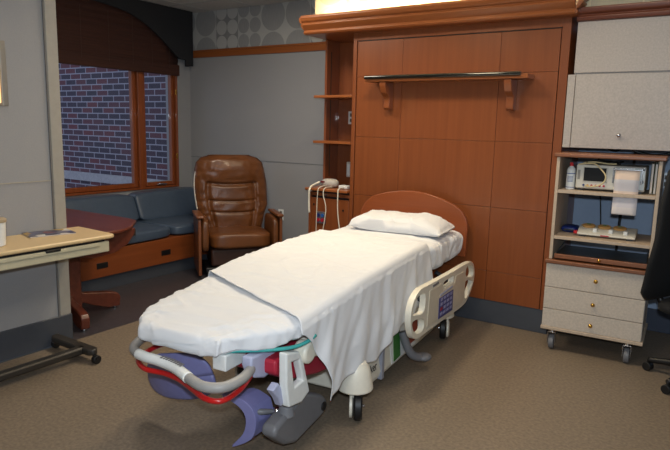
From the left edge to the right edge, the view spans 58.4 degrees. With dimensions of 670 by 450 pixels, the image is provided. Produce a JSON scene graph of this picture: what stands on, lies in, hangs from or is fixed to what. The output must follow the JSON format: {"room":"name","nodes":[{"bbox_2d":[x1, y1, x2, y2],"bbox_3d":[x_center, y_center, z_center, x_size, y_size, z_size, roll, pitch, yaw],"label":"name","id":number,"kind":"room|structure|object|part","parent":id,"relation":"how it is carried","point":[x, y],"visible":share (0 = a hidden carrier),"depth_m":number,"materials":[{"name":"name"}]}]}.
{"room":"hospital room","nodes":[
{"label":"hospital room","id":0,"kind":"room"},
{"bbox_2d":[0,0,57,331],"bbox_3d":[-3.644,-0.385,2.583,1.843,2.650,4.140,7,11,33],"label":"wall","id":1,"kind":"structure","parent":0,"point":[28,294],"depth_m":3.61,"materials":[{"name":"grey paint"}]},
{"bbox_2d":[0,40,8,105],"bbox_3d":[-1.999,-0.840,3.246,0.085,0.370,0.400,7,11,33],"label":"wall sconce","id":2,"kind":"object","parent":1,"relation":"attached to","point":[4,101],"visible":1,"depth_m":3.38,"materials":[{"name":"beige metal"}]},
{"bbox_2d":[0,180,50,183],"bbox_3d":[-2.872,-0.036,2.137,0.004,0.006,3.970,7,11,33],"label":"trim","id":3,"kind":"structure","parent":1,"relation":"attached to","point":[44,180],"depth_m":3.63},
{"bbox_2d":[0,313,72,361],"bbox_3d":[-2.994,0.909,2.409,0.312,0.185,4.052,7,11,33],"label":"baseboard","id":4,"kind":"structure","parent":1,"relation":"attached to","point":[29,338],"depth_m":3.77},
{"bbox_2d":[41,0,70,315],"bbox_3d":[-1.871,-0.637,3.832,0.308,2.455,0.075,7,11,33],"label":"trim","id":5,"kind":"structure","parent":1,"relation":"attached to","point":[49,5],"depth_m":3.76,"materials":[{"name":"beige paint"}]},
{"bbox_2d":[55,0,179,75],"bbox_3d":[-2.370,-1.810,5.551,0.043,0.646,2.395,7,11,33],"label":"blind","id":6,"kind":"object","parent":1,"relation":"attached to","point":[90,33],"visible":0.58,"depth_m":5.81,"materials":[{"name":"brown fabric"}]},
{"bbox_2d":[65,59,191,197],"bbox_3d":[-2.464,-0.893,5.838,0.180,2.650,2.660,7,11,33],"label":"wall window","id":7,"kind":"structure","parent":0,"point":[183,81],"depth_m":6.79,"materials":[{"name":"grey paint"}]},
{"bbox_2d":[65,71,178,196],"bbox_3d":[-2.425,-1.175,5.758,0.150,1.765,2.280,7,11,33],"label":"window","id":8,"kind":"structure","parent":7,"relation":"attached to","point":[136,79],"depth_m":6.32,"materials":[{"name":"brown wood"}]},
{"bbox_3d":[-2.567,-1.141,5.547,0.050,1.711,1.719,7,11,33],"label":"sash","id":9,"kind":"part","parent":8,"relation":"part of","materials":[{"name":"brown wood"}]},
{"bbox_3d":[-1.931,-1.283,6.499,0.050,1.711,0.439,7,11,33],"label":"sash","id":10,"kind":"part","parent":8,"relation":"part of","materials":[{"name":"brown wood"}]},
{"bbox_2d":[94,0,192,66],"bbox_3d":[-2.326,-1.893,5.567,0.115,0.578,2.590,7,11,33],"label":"valance","id":11,"kind":"object","parent":7,"relation":"attached to","point":[173,26],"visible":0.95,"depth_m":6.30,"materials":[{"name":"black fabric"}]},
{"bbox_2d":[142,0,300,12],"bbox_3d":[-0.549,-1.618,2.064,7.300,0.104,7.000,7,11,33],"label":"ceiling","id":12,"kind":"structure","parent":0,"point":[221,4],"depth_m":6.09,"materials":[{"name":"paint"}]},
{"bbox_2d":[0,266,669,449],"bbox_3d":[-0.613,1.093,2.511,7.300,0.100,7.000,7,11,33],"label":"floor","id":13,"kind":"structure","parent":0,"point":[484,385],"depth_m":3.22,"materials":[{"name":"brown carpet"}]},
{"bbox_2d":[0,226,113,381],"bbox_3d":[-1.767,0.476,3.437,0.522,0.762,1.048,7,11,33],"label":"table","id":14,"kind":"object","parent":13,"relation":"on","point":[19,251],"visible":1,"depth_m":3.47,"materials":[{"name":"beige laminate"}]},
{"bbox_2d":[0,217,6,246],"bbox_3d":[-1.849,0.037,3.258,0.120,0.156,0.120,7,11,33],"label":"cup","id":15,"kind":"object","parent":14,"relation":"on","point":[3,220],"visible":1,"depth_m":3.25,"materials":[{"name":"white paper"}]},
{"bbox_3d":[-1.847,-0.028,3.247,0.120,0.025,0.120,7,11,33],"label":"lid","id":16,"kind":"part","parent":15,"relation":"part of","materials":[{"name":"beige plastic"}]},
{"bbox_2d":[22,228,75,237],"bbox_3d":[-1.747,0.049,3.658,0.264,0.006,0.174,-7,13,-42],"label":"magazine","id":17,"kind":"object","parent":14,"relation":"on","point":[44,233],"visible":1,"depth_m":3.64,"materials":[{"name":"paper"}]},
{"bbox_2d":[0,239,108,270],"bbox_3d":[-1.801,0.158,3.419,0.372,0.083,0.920,7,11,33],"label":"drawer","id":18,"kind":"object","parent":14,"relation":"on","point":[20,258],"depth_m":3.37,"materials":[{"name":"beige plastic"}]},
{"bbox_2d":[66,208,135,330],"bbox_3d":[-2.120,0.318,4.561,1.280,0.690,0.978,7,11,33],"label":"table","id":19,"kind":"object","parent":13,"relation":"on","point":[122,228],"visible":0.49,"depth_m":4.42,"materials":[{"name":"brown wood"}]},
{"bbox_2d":[65,187,207,290],"bbox_3d":[-2.062,0.106,5.722,0.830,0.734,2.625,7,11,33],"label":"window bench","id":20,"kind":"object","parent":13,"relation":"on","point":[162,244],"visible":0.48,"depth_m":5.74,"materials":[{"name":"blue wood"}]},
{"bbox_2d":[65,194,138,219],"bbox_3d":[-2.506,-0.081,5.409,0.264,0.285,1.645,7,11,33],"label":"cushion","id":21,"kind":"object","parent":20,"relation":"on","point":[127,206],"depth_m":5.78,"materials":[{"name":"leather"}]},
{"bbox_2d":[97,262,107,268],"bbox_3d":[-1.991,0.347,5.132,0.005,0.050,0.110,7,11,33],"label":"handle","id":22,"kind":"object","parent":20,"relation":"attached to","point":[100,265],"depth_m":5.13,"materials":[{"name":"black plastic"}]},
{"bbox_2d":[127,222,169,244],"bbox_3d":[-2.276,0.127,5.287,0.712,0.104,1.645,7,11,33],"label":"seat cushion","id":23,"kind":"object","parent":20,"relation":"on","point":[147,233],"depth_m":5.60,"materials":[{"name":"leather"}]},
{"bbox_2d":[128,187,196,219],"bbox_3d":[-1.787,-0.241,6.486,0.264,0.285,0.945,7,11,33],"label":"cushion","id":24,"kind":"object","parent":20,"relation":"on","point":[180,201],"depth_m":6.32,"materials":[{"name":"leather"}]},
{"bbox_2d":[136,214,193,234],"bbox_3d":[-1.557,-0.034,6.364,0.712,0.104,0.945,7,11,33],"label":"seat cushion","id":25,"kind":"object","parent":20,"relation":"on","point":[179,224],"depth_m":6.04,"materials":[{"name":"leather"}]},
{"bbox_2d":[161,249,170,255],"bbox_3d":[-1.608,0.261,5.705,0.005,0.050,0.110,7,11,33],"label":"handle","id":26,"kind":"object","parent":20,"relation":"attached to","point":[164,252],"depth_m":5.70,"materials":[{"name":"black plastic"}]},
{"bbox_2d":[192,155,283,275],"bbox_3d":[-0.987,-0.127,5.951,0.836,1.110,0.638,-2,10,-19],"label":"recliner","id":27,"kind":"object","parent":13,"relation":"on","point":[230,191],"visible":0.99,"depth_m":5.99,"materials":[{"name":"brown leather"}]},
{"bbox_3d":[-1.332,0.175,5.807,0.030,0.545,0.450,-2,10,-19],"label":"panel","id":28,"kind":"part","parent":27,"relation":"part of","materials":[{"name":"brown wood"}]},
{"bbox_2d":[201,215,208,251],"bbox_3d":[-1.280,0.076,5.818,0.079,0.330,0.430,-2,10,-19],"label":"armrest","id":29,"kind":"object","parent":27,"relation":"on","point":[204,222],"depth_m":5.62,"materials":[{"name":"brown leather"}]},
{"bbox_3d":[-0.957,0.398,6.001,0.700,0.060,0.380,-2,10,-19],"label":"frame","id":30,"kind":"part","parent":27,"relation":"part of","materials":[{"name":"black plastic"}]},
{"bbox_3d":[-1.062,-0.323,6.117,0.744,0.780,0.215,-2,10,-19],"label":"backrest","id":31,"kind":"part","parent":27,"relation":"part of","materials":[{"name":"brown leather"}]},
{"bbox_3d":[-0.950,0.277,5.966,0.600,0.170,0.370,-2,10,-19],"label":"footrest panel","id":32,"kind":"part","parent":27,"relation":"part of","materials":[{"name":"brown leather"}]},
{"bbox_2d":[209,226,269,248],"bbox_3d":[-0.959,0.116,5.931,0.594,0.166,0.504,-2,10,-19],"label":"seat cushion","id":33,"kind":"object","parent":27,"relation":"on","point":[220,237],"depth_m":5.73,"materials":[{"name":"brown leather"}]},
{"bbox_2d":[264,213,277,245],"bbox_3d":[-0.643,0.056,6.033,0.066,0.330,0.430,-2,10,-19],"label":"armrest","id":34,"kind":"object","parent":27,"relation":"on","point":[270,219],"depth_m":5.87,"materials":[{"name":"brown leather"}]},
{"bbox_3d":[-0.598,0.152,6.055,0.026,0.545,0.450,-2,10,-19],"label":"panel","id":35,"kind":"part","parent":27,"relation":"part of","materials":[{"name":"brown wood"}]},
{"bbox_2d":[129,190,474,446],"bbox_3d":[-0.039,0.394,3.542,1.105,0.970,2.748,6,11,27],"label":"hospital bed","id":36,"kind":"object","parent":13,"relation":"on","point":[182,376],"visible":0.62,"depth_m":2.79,"materials":[{"name":"beige plastic"}]},
{"bbox_3d":[-0.318,0.814,2.616,0.118,0.036,0.036,-1,10,-12],"label":"support arm","id":37,"kind":"part","parent":36,"relation":"part of","materials":[{"name":"grey plastic"}]},
{"bbox_2d":[227,334,316,353],"bbox_3d":[-0.001,0.264,3.561,0.806,0.185,2.530,6,11,27],"label":"mattress","id":38,"kind":"object","parent":36,"relation":"on","point":[307,341],"visible":0.09,"depth_m":2.48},
{"bbox_2d":[138,225,462,357],"bbox_3d":[-0.019,0.261,3.553,0.893,0.226,2.575,6,11,27],"label":"fitted sheet","id":39,"kind":"object","parent":38,"relation":"on","point":[213,316],"visible":0.44,"depth_m":2.58,"materials":[{"name":"white fabric"}]},
{"bbox_2d":[208,229,432,400],"bbox_3d":[-0.107,0.424,3.347,0.880,0.517,1.546,6,11,27],"label":"sheet","id":40,"kind":"object","parent":39,"relation":"on","point":[368,281],"visible":0.98,"depth_m":3.09,"materials":[{"name":"white fabric"}]},
{"bbox_2d":[348,210,454,236],"bbox_3d":[0.488,-0.022,4.337,0.670,0.140,0.410,6,10,25],"label":"pillow","id":41,"kind":"object","parent":39,"relation":"on","point":[418,224],"visible":1,"depth_m":4.20,"materials":[{"name":"white fabric"}]},
{"bbox_2d":[279,405,294,418],"bbox_3d":[-0.212,0.807,2.612,0.074,0.050,0.074,6,11,27],"label":"socket","id":42,"kind":"object","parent":36,"relation":"attached to","point":[285,412],"depth_m":2.58,"materials":[{"name":"grey plastic"}]},
{"bbox_3d":[-0.173,0.644,2.564,0.040,0.265,0.191,6,11,27],"label":"folding arm","id":43,"kind":"part","parent":36,"relation":"part of","materials":[{"name":"white plastic"}]},
{"bbox_3d":[0.438,0.680,3.686,0.039,0.180,0.539,6,11,27],"label":"pedal plate","id":44,"kind":"part","parent":36,"relation":"part of","materials":[{"name":"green plastic"}]},
{"bbox_3d":[0.603,-0.033,4.687,0.890,0.470,0.032,6,11,27],"label":"headboard","id":45,"kind":"part","parent":36,"relation":"part of","materials":[{"name":"brown wood"}]},
{"bbox_3d":[0.702,0.453,3.843,0.035,0.327,1.313,6,11,27],"label":"rail","id":46,"kind":"part","parent":36,"relation":"part of","materials":[{"name":"beige plastic"}]},
{"bbox_3d":[0.759,0.367,4.131,0.158,0.099,0.031,6,11,27],"label":"rail arm","id":47,"kind":"part","parent":36,"relation":"part of"},
{"bbox_3d":[0.724,0.460,3.843,0.004,0.253,0.780,6,11,27],"label":"rail panel","id":48,"kind":"part","parent":36,"relation":"part of","materials":[{"name":"beige plastic"}]},
{"bbox_2d":[305,40,353,232],"bbox_3d":[0.088,-0.533,5.407,0.445,2.197,0.605,7,11,33],"label":"shelving unit","id":49,"kind":"object","parent":13,"relation":"on","point":[337,98],"visible":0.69,"depth_m":5.41,"materials":[{"name":"brown wood"}]},
{"bbox_3d":[-0.074,0.023,5.620,0.022,0.725,0.570,7,11,33],"label":"panel","id":50,"kind":"part","parent":49,"relation":"part of","materials":[{"name":"brown wood"}]},
{"bbox_3d":[-0.124,-0.066,5.292,0.095,0.105,0.012,7,11,33],"label":"gas panel","id":51,"kind":"part","parent":49,"relation":"part of","materials":[{"name":"multicoloured plastic"}]},
{"bbox_2d":[305,185,349,193],"bbox_3d":[0.035,-0.326,5.370,0.443,0.024,0.435,7,11,33],"label":"countertop","id":52,"kind":"structure","parent":49,"relation":"on","point":[315,188],"depth_m":5.21,"materials":[{"name":"brown wood"}]},
{"bbox_2d":[308,179,349,229],"bbox_3d":[-0.035,-0.139,5.294,0.354,0.526,0.245,7,11,33],"label":"phone","id":53,"kind":"object","parent":52,"relation":"on","point":[326,183],"visible":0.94,"depth_m":5.27,"materials":[{"name":"beige plastic"}]},
{"bbox_3d":[-0.047,0.102,5.289,0.394,0.673,0.025,7,11,33],"label":"door","id":54,"kind":"part","parent":49,"relation":"part of","materials":[{"name":"brown wood"}]},
{"bbox_3d":[-0.036,-0.262,5.234,0.394,0.030,0.022,7,11,33],"label":"drawer","id":55,"kind":"part","parent":49,"relation":"part of","materials":[{"name":"brown wood"}]},
{"bbox_2d":[313,140,350,144],"bbox_3d":[0.065,-0.733,5.308,0.416,0.022,0.395,7,11,33],"label":"shelf","id":56,"kind":"object","parent":49,"relation":"attached to","point":[326,142],"depth_m":5.20,"materials":[{"name":"brown wood"}]},
{"bbox_2d":[314,95,351,99],"bbox_3d":[0.074,-1.116,5.245,0.416,0.022,0.395,7,11,33],"label":"shelf","id":57,"kind":"object","parent":49,"relation":"attached to","point":[326,97],"depth_m":5.14,"materials":[{"name":"brown wood"}]},
{"bbox_2d":[346,162,349,176],"bbox_3d":[0.130,-0.510,5.514,0.060,0.140,0.044,7,11,33],"label":"wall outlet","id":58,"kind":"object","parent":49,"relation":"attached to","point":[348,163],"visible":0.67,"depth_m":5.50,"materials":[{"name":"beige plastic"}]},
{"bbox_2d":[348,111,351,123],"bbox_3d":[0.151,-0.976,5.453,0.070,0.116,0.009,7,11,33],"label":"wall outlet","id":59,"kind":"object","parent":49,"relation":"attached to","point":[349,112],"visible":0.53,"depth_m":5.46,"materials":[{"name":"white plastic"}]},
{"bbox_2d":[299,0,588,333],"bbox_3d":[0.792,-0.502,4.869,2.294,2.344,0.744,7,11,33],"label":"wood wall panel","id":60,"kind":"object","parent":13,"relation":"on","point":[458,143],"visible":0.68,"depth_m":4.45,"materials":[{"name":"brown wood"}]},
{"bbox_3d":[0.333,-0.003,5.021,0.411,0.480,0.024,7,11,33],"label":"door panel","id":61,"kind":"part","parent":60,"relation":"part of","materials":[{"name":"brown wood"}]},
{"bbox_3d":[0.344,-0.479,4.942,0.411,0.481,0.024,7,11,33],"label":"door panel","id":62,"kind":"part","parent":60,"relation":"part of","materials":[{"name":"brown wood"}]},
{"bbox_3d":[0.355,-0.955,4.864,0.411,0.481,0.024,7,11,33],"label":"door panel","id":63,"kind":"part","parent":60,"relation":"part of","materials":[{"name":"brown wood"}]},
{"bbox_3d":[0.364,-1.333,4.801,0.411,0.281,0.024,7,11,33],"label":"door panel","id":64,"kind":"part","parent":60,"relation":"part of","materials":[{"name":"brown wood"}]},
{"bbox_3d":[0.818,-1.587,4.691,2.294,0.145,0.744,7,11,33],"label":"crown moulding","id":65,"kind":"part","parent":60,"relation":"part of","materials":[{"name":"brown wood"}]},
{"bbox_3d":[0.840,-0.414,4.620,0.775,0.481,0.024,7,11,33],"label":"door panel","id":66,"kind":"part","parent":60,"relation":"part of","materials":[{"name":"brown wood"}]},
{"bbox_2d":[364,71,533,110],"bbox_3d":[0.798,-0.983,4.435,1.270,0.259,0.177,7,11,33],"label":"wall shelf","id":67,"kind":"object","parent":60,"relation":"attached to","point":[386,82],"visible":1,"depth_m":4.32,"materials":[{"name":"brown wood"}]},
{"bbox_3d":[0.743,-1.089,4.366,1.220,0.030,0.030,7,11,33],"label":"rail","id":68,"kind":"part","parent":67,"relation":"part of","materials":[{"name":"silver metal"}]},
{"bbox_3d":[0.851,-0.891,4.542,0.775,0.481,0.024,7,11,33],"label":"door panel","id":69,"kind":"part","parent":60,"relation":"part of","materials":[{"name":"brown wood"}]},
{"bbox_3d":[0.860,-1.268,4.480,0.775,0.281,0.024,7,11,33],"label":"door panel","id":70,"kind":"part","parent":60,"relation":"part of","materials":[{"name":"brown wood"}]},
{"bbox_3d":[0.821,0.411,4.756,0.775,0.224,0.024,7,11,33],"label":"door panel","id":71,"kind":"part","parent":60,"relation":"part of","materials":[{"name":"brown wood"}]},
{"bbox_3d":[0.829,0.062,4.699,0.775,0.480,0.024,7,11,33],"label":"door panel","id":72,"kind":"part","parent":60,"relation":"part of","materials":[{"name":"brown wood"}]},
{"bbox_3d":[1.314,0.475,4.436,0.405,0.224,0.024,7,11,33],"label":"door panel","id":73,"kind":"part","parent":60,"relation":"part of","materials":[{"name":"brown wood"}]},
{"bbox_3d":[1.323,0.126,4.379,0.405,0.480,0.024,7,11,33],"label":"door panel","id":74,"kind":"part","parent":60,"relation":"part of","materials":[{"name":"brown wood"}]},
{"bbox_3d":[1.334,-0.350,4.300,0.405,0.481,0.024,7,11,33],"label":"door panel","id":75,"kind":"part","parent":60,"relation":"part of","materials":[{"name":"brown wood"}]},
{"bbox_3d":[1.345,-0.826,4.222,0.405,0.481,0.024,7,11,33],"label":"door panel","id":76,"kind":"part","parent":60,"relation":"part of","materials":[{"name":"brown wood"}]},
{"bbox_3d":[1.354,-1.204,4.160,0.405,0.281,0.024,7,11,33],"label":"door panel","id":77,"kind":"part","parent":60,"relation":"part of","materials":[{"name":"brown wood"}]},
{"bbox_2d":[540,151,669,362],"bbox_3d":[1.780,0.188,3.980,0.638,1.315,0.509,7,11,30],"label":"cart","id":78,"kind":"object","parent":13,"relation":"on","point":[589,292],"visible":0.97,"depth_m":3.84,"materials":[{"name":"beige wood"}]},
{"bbox_3d":[1.539,-0.136,4.081,0.020,0.666,0.440,7,11,30],"label":"panel","id":79,"kind":"part","parent":78,"relation":"part of","materials":[{"name":"beige wood"}]},
{"bbox_2d":[561,224,578,231],"bbox_3d":[1.610,0.020,4.100,0.110,0.047,0.141,7,11,30],"label":"pouch","id":80,"kind":"object","parent":78,"relation":"on","point":[566,227],"visible":0.84,"depth_m":4.05,"materials":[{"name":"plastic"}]},
{"bbox_2d":[565,162,575,188],"bbox_3d":[1.537,-0.321,3.904,0.056,0.173,0.057,7,11,30],"label":"bottle","id":81,"kind":"object","parent":78,"relation":"on","point":[571,171],"visible":1,"depth_m":3.89,"materials":[{"name":"white plastic"}]},
{"bbox_3d":[1.650,0.640,3.875,0.596,0.119,0.020,7,11,30],"label":"drawer","id":82,"kind":"part","parent":78,"relation":"part of","materials":[{"name":"laminate"}]},
{"bbox_3d":[1.653,0.507,3.853,0.596,0.143,0.020,7,11,30],"label":"drawer","id":83,"kind":"part","parent":78,"relation":"part of","materials":[{"name":"laminate"}]},
{"bbox_3d":[1.765,0.683,4.074,0.616,0.023,0.472,7,11,30],"label":"board","id":84,"kind":"part","parent":78,"relation":"part of","materials":[{"name":"beige wood"}]},
{"bbox_3d":[1.656,0.356,3.828,0.596,0.155,0.020,7,11,30],"label":"drawer","id":85,"kind":"part","parent":78,"relation":"part of","materials":[{"name":"laminate"}]},
{"bbox_2d":[554,230,650,248],"bbox_3d":[1.784,0.080,3.967,0.559,0.020,0.440,7,11,30],"label":"shelf","id":86,"kind":"object","parent":78,"relation":"attached to","point":[641,241],"depth_m":3.83,"materials":[{"name":"beige wood"}]},
{"bbox_3d":[1.772,0.164,3.953,0.543,0.054,0.324,7,11,30],"label":"wire rail","id":87,"kind":"part","parent":78,"relation":"part of","materials":[{"name":"silver metal"}]},
{"bbox_2d":[557,245,648,263],"bbox_3d":[1.782,0.201,3.989,0.545,0.008,0.415,7,11,30],"label":"shelf","id":88,"kind":"object","parent":78,"relation":"attached to","point":[587,255],"depth_m":3.93,"materials":[{"name":"brown wood"}]},
{"bbox_2d":[573,223,637,241],"bbox_3d":[1.764,0.039,3.911,0.367,0.075,0.171,7,11,30],"label":"tray","id":89,"kind":"object","parent":78,"relation":"on","point":[621,232],"visible":1,"depth_m":3.87,"materials":[{"name":"white plastic"}]},
{"bbox_2d":[558,187,655,199],"bbox_3d":[1.791,-0.218,3.918,0.559,0.021,0.440,7,11,30],"label":"shelf","id":90,"kind":"object","parent":78,"relation":"attached to","point":[561,190],"depth_m":3.76,"materials":[{"name":"beige wood"}]},
{"bbox_2d":[575,162,649,215],"bbox_3d":[1.788,-0.248,3.880,0.400,0.312,0.344,7,11,30],"label":"monitor","id":91,"kind":"object","parent":78,"relation":"on","point":[623,178],"visible":1,"depth_m":3.72,"materials":[{"name":"beige plastic"}]},
{"bbox_2d":[583,160,623,164],"bbox_3d":[1.727,-0.405,3.849,0.238,0.028,0.151,7,11,30],"label":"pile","id":92,"kind":"object","parent":91,"relation":"on","point":[593,161],"visible":0.92,"depth_m":3.80,"materials":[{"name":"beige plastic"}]},
{"bbox_3d":[1.823,-0.285,3.703,0.170,0.140,0.012,7,11,30],"label":"recorder panel","id":93,"kind":"part","parent":91,"relation":"part of","materials":[{"name":"silver metal"}]},
{"bbox_2d":[649,162,655,193],"bbox_3d":[2.010,-0.299,3.789,0.014,0.190,0.260,7,11,30],"label":"binder","id":94,"kind":"object","parent":78,"relation":"on","point":[654,163],"visible":0.84,"depth_m":3.69,"materials":[{"name":"white plastic"}]},
{"bbox_2d":[653,161,659,193],"bbox_3d":[2.028,-0.302,3.778,0.014,0.200,0.260,7,11,30],"label":"binder","id":95,"kind":"object","parent":78,"relation":"on","point":[657,162],"visible":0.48,"depth_m":3.68,"materials":[{"name":"plastic"}]},
{"bbox_3d":[2.037,-0.076,3.791,0.020,0.666,0.440,7,11,30],"label":"panel","id":96,"kind":"part","parent":78,"relation":"part of","materials":[{"name":"beige wood"}]},
{"bbox_2d":[640,170,669,394],"bbox_3d":[2.138,0.298,3.421,0.595,1.300,0.610,-5,11,-32],"label":"office chair","id":97,"kind":"object","parent":13,"relation":"on","point":[656,282],"visible":1,"depth_m":3.45,"materials":[{"name":"black plastic"}]},
{"bbox_3d":[2.039,0.033,3.567,0.570,0.830,0.135,-5,11,-32],"label":"backrest","id":98,"kind":"part","parent":97,"relation":"part of","materials":[{"name":"black fabric"}]},
{"bbox_3d":[2.049,0.832,3.613,0.055,0.075,0.294,-7,12,-41],"label":"leg","id":99,"kind":"part","parent":97,"relation":"part of","materials":[{"name":"black plastic"}]},
{"bbox_3d":[2.163,0.490,3.429,0.480,0.080,0.460,-5,11,-32],"label":"seat","id":100,"kind":"part","parent":97,"relation":"part of","materials":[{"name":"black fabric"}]},
{"bbox_2d":[190,0,669,309],"bbox_3d":[1.294,-0.682,5.093,7.300,2.650,0.200,7,11,33],"label":"wall","id":101,"kind":"structure","parent":0,"point":[264,107],"depth_m":6.19,"materials":[{"name":"grey paint"}]},
{"bbox_2d":[191,156,320,164],"bbox_3d":[-0.758,-0.676,6.340,2.170,0.007,0.004,7,11,33],"label":"trim","id":102,"kind":"structure","parent":101,"relation":"attached to","point":[191,156],"depth_m":6.17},
{"bbox_2d":[193,41,325,57],"bbox_3d":[-0.729,-1.794,6.141,2.150,0.080,0.026,7,11,33],"label":"trim","id":103,"kind":"structure","parent":101,"relation":"attached to","point":[313,46],"depth_m":6.15,"materials":[{"name":"brown wood"}]},
{"bbox_2d":[278,209,283,219],"bbox_3d":[-0.568,-0.107,6.294,0.070,0.116,0.009,7,11,33],"label":"wall outlet","id":104,"kind":"object","parent":101,"relation":"attached to","point":[279,210],"visible":0.37,"depth_m":6.28,"materials":[{"name":"white plastic"}]},
{"bbox_2d":[598,159,600,224],"bbox_3d":[2.007,-0.194,4.544,0.080,0.661,0.010,7,11,33],"label":"power cord","id":105,"kind":"object","parent":101,"relation":"hanging from","point":[598,159],"visible":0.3,"depth_m":4.54,"materials":[{"name":"black plastic"}]},
{"bbox_2d":[562,16,669,150],"bbox_3d":[2.874,-0.838,3.514,2.770,0.855,0.624,7,11,33],"label":"upper cabinet","id":106,"kind":"object","parent":101,"relation":"attached to","point":[618,96],"visible":1,"depth_m":3.86,"materials":[{"name":"grey laminate"}]},
{"bbox_3d":[2.003,-0.715,3.785,0.948,0.483,0.022,7,11,33],"label":"door","id":107,"kind":"part","parent":106,"relation":"part of","materials":[{"name":"grey laminate"}]},
{"bbox_3d":[2.746,-1.029,3.246,2.735,0.327,0.020,7,11,33],"label":"panel","id":108,"kind":"part","parent":106,"relation":"part of","materials":[{"name":"grey laminate"}]},
{"bbox_2d":[577,0,669,21],"bbox_3d":[2.735,-1.230,3.195,2.742,0.085,0.068,7,11,33],"label":"trim","id":109,"kind":"structure","parent":106,"relation":"attached to","point":[652,8],"depth_m":3.77,"materials":[{"name":"brown wood"}]},
{"bbox_2d":[615,152,636,250],"bbox_3d":[2.031,-0.109,4.201,0.078,0.844,0.018,7,11,33],"label":"power cord","id":110,"kind":"object","parent":106,"relation":"hanging from","point":[634,161],"visible":0.16,"depth_m":4.22,"materials":[{"name":"black plastic"}]},
{"bbox_2d":[632,150,669,154],"bbox_3d":[2.087,-0.473,3.928,0.258,0.049,0.018,7,11,33],"label":"power cord","id":111,"kind":"object","parent":106,"relation":"hanging from","point":[635,151],"visible":0.61,"depth_m":3.95,"materials":[{"name":"black plastic"}]},
{"bbox_2d":[646,308,669,333],"bbox_3d":[3.020,0.791,4.030,2.750,0.170,0.014,7,11,33],"label":"baseboard","id":112,"kind":"structure","parent":101,"relation":"attached to","point":[657,320],"depth_m":4.43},
{"bbox_2d":[663,173,667,188],"bbox_3d":[2.377,-0.317,4.296,0.070,0.116,0.009,7,11,33],"label":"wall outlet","id":113,"kind":"object","parent":101,"relation":"attached to","point":[665,174],"visible":0.31,"depth_m":4.30,"materials":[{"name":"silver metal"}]},
{"bbox_2d":[315,0,661,13],"bbox_3d":[2.029,-1.617,3.996,4.890,0.413,0.571,7,11,33],"label":"wall","id":114,"kind":"structure","parent":0,"point":[321,6],"depth_m":4.79,"materials":[{"name":"paint"}]},
{"label":"outside","id":115,"kind":"structure","parent":0,"visible":0},
{"bbox_2d":[0,347,51,362],"bbox_3d":[-7.450,1.560,8.238,10.000,0.200,11.000,7,11,33],"label":"ground","id":116,"kind":"structure","parent":115,"point":[48,347],"depth_m":7.59,"materials":[{"name":"brown carpet"}]},
{"bbox_2d":[59,63,167,187],"bbox_3d":[-5.610,-2.325,9.926,9.400,7.000,0.430,7,11,33],"label":"brick building","id":117,"kind":"structure","parent":116,"relation":"on","point":[95,112],"depth_m":8.21,"materials":[{"name":"brick"}]}
]}

